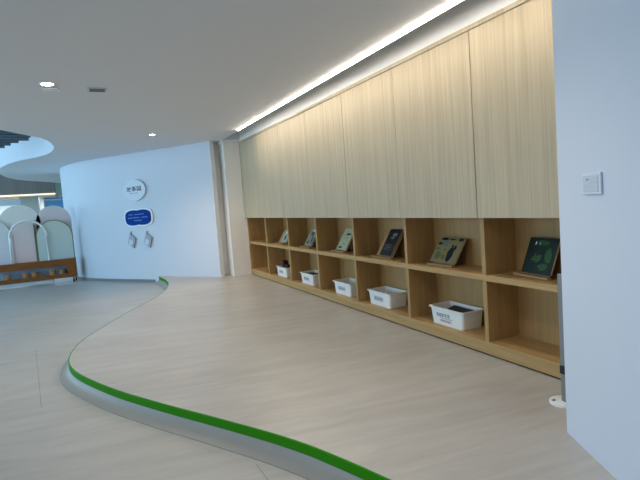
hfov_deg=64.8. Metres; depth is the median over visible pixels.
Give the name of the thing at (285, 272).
storage bin
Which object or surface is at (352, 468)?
trim
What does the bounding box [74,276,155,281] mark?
baseboard
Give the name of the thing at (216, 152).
wall
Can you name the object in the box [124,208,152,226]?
sign
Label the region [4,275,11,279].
wooden cup
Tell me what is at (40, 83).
recessed light
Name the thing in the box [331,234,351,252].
book stand
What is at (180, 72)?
ceiling
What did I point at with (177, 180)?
wall
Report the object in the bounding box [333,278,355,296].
storage bin
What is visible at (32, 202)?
wall pillar
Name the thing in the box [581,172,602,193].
light switch
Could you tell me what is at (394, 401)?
platform
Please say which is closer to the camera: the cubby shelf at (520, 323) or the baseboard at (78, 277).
the cubby shelf at (520, 323)
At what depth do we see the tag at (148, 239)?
9.49 m
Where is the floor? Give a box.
[0,277,306,479]
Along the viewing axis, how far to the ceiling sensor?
4.41 m
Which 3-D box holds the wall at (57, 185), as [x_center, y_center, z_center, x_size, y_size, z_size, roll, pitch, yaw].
[-10.731,-1.764,17.349,11.600,5.000,0.200,-6,5,-24]
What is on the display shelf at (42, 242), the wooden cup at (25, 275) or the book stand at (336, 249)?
the wooden cup at (25, 275)
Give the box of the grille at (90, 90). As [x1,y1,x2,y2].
[89,89,104,91]
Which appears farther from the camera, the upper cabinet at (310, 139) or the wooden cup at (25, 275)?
the wooden cup at (25, 275)
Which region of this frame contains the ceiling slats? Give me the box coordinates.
[0,130,30,147]
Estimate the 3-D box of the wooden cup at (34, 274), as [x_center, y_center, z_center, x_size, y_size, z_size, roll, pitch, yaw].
[-5.826,0.711,10.307,0.130,0.115,0.128,-6,5,-24]
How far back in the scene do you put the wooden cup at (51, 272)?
10.39 m
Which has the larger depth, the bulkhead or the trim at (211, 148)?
the bulkhead
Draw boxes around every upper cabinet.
[238,122,283,217]
[277,91,348,217]
[340,26,477,217]
[468,0,558,217]
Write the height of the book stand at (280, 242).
0.190 m
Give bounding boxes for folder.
[448,305,473,312]
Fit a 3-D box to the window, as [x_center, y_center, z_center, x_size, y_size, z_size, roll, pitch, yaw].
[-9.304,-0.644,17.972,0.960,1.870,0.150,-6,5,-24]
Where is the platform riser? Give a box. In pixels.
[60,280,362,479]
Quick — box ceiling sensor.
[42,88,59,90]
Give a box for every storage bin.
[276,265,290,277]
[300,270,318,285]
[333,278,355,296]
[367,286,406,308]
[429,301,483,330]
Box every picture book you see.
[281,230,287,242]
[305,226,315,245]
[337,228,352,250]
[380,229,402,255]
[430,237,466,263]
[522,237,559,276]
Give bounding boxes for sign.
[123,179,145,200]
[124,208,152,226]
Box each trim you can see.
[68,277,389,479]
[208,141,224,276]
[216,139,238,144]
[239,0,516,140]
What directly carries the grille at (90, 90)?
attached to the ceiling vent at (89, 89)
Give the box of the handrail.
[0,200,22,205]
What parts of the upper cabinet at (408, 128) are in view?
door, rail, door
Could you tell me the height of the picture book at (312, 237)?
0.245 m
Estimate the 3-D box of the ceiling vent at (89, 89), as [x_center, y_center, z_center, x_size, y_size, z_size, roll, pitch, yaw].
[-2.020,-1.358,4.568,0.170,0.012,0.150,-6,5,-24]
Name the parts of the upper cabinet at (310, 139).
door, rail, door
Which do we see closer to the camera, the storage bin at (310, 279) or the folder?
the folder
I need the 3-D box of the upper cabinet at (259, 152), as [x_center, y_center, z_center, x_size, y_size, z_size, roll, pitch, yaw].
[-0.780,-1.015,7.901,0.379,1.309,1.934,-6,5,-24]
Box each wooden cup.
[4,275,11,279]
[22,273,29,277]
[31,272,38,276]
[49,270,55,274]
[59,269,65,273]
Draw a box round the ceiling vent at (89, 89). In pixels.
[87,87,106,91]
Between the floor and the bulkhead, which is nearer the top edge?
the bulkhead
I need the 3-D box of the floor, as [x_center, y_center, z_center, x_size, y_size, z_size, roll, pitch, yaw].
[-5.081,1.297,5.652,11.600,0.100,26.800,-6,5,-24]
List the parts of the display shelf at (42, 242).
arch panel, underside rail, frame, arch panel, arch panel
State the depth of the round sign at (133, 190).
9.51 m
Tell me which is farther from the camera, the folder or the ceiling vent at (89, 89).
the ceiling vent at (89, 89)
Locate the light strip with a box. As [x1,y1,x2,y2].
[237,0,463,130]
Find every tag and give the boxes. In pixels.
[128,231,135,247]
[144,231,151,247]
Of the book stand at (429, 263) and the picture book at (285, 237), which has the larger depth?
the picture book at (285, 237)
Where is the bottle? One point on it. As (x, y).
(283, 262)
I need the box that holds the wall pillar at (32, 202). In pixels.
[19,197,40,213]
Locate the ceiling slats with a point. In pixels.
(6, 137)
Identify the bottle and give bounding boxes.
[281,260,287,266]
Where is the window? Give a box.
[41,195,63,208]
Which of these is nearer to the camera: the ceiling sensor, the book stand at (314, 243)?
the ceiling sensor
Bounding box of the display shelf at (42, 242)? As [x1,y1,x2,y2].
[0,205,77,288]
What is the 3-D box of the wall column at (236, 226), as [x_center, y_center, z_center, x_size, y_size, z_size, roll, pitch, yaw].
[-1.657,-0.607,9.626,0.670,2.340,1.890,-6,5,-24]
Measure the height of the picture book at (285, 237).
0.221 m
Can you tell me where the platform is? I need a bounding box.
[69,274,616,479]
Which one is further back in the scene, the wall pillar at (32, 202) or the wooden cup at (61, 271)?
the wall pillar at (32, 202)
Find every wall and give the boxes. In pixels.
[0,183,61,214]
[60,141,219,281]
[213,143,228,274]
[552,0,639,479]
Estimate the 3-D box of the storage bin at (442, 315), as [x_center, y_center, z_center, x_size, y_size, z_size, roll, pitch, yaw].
[1.117,0.618,4.126,0.240,0.146,0.434,-6,5,-24]
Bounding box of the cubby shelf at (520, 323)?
[247,218,560,379]
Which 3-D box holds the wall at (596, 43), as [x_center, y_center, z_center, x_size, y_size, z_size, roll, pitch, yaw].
[1.951,-0.390,0.734,2.733,3.000,3.485,-5,5,-14]
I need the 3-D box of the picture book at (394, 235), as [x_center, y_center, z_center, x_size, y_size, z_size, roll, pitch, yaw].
[0.707,0.023,4.991,0.165,0.249,0.205,-6,5,-24]
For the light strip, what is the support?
attached to the ceiling
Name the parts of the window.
pane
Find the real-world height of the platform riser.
0.068 m
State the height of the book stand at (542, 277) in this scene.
0.211 m
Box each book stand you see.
[275,230,287,243]
[300,233,315,247]
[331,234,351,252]
[371,233,403,258]
[427,262,456,267]
[513,272,550,280]
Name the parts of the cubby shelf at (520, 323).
shelf, shelf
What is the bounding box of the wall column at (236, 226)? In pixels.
[218,142,251,275]
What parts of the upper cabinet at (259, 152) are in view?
door, rail, door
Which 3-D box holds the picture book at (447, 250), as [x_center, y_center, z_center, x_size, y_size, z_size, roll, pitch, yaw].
[1.063,0.086,4.190,0.141,0.197,0.315,-6,5,-24]
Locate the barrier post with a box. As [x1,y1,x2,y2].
[549,273,565,408]
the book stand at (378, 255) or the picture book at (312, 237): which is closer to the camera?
the book stand at (378, 255)
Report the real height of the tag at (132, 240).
0.323 m
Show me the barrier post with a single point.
(559, 401)
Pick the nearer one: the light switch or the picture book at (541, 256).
the light switch
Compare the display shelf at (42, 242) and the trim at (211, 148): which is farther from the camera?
the display shelf at (42, 242)
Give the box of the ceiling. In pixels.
[0,0,454,182]
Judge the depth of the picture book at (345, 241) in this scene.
5.84 m
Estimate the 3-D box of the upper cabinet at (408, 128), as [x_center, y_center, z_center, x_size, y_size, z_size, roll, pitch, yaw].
[0.822,-0.861,4.417,0.379,1.309,1.914,-6,5,-24]
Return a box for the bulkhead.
[0,175,57,199]
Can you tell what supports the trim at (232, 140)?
attached to the wall at (216, 152)
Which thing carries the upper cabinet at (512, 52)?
attached to the wall
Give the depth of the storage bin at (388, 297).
4.96 m

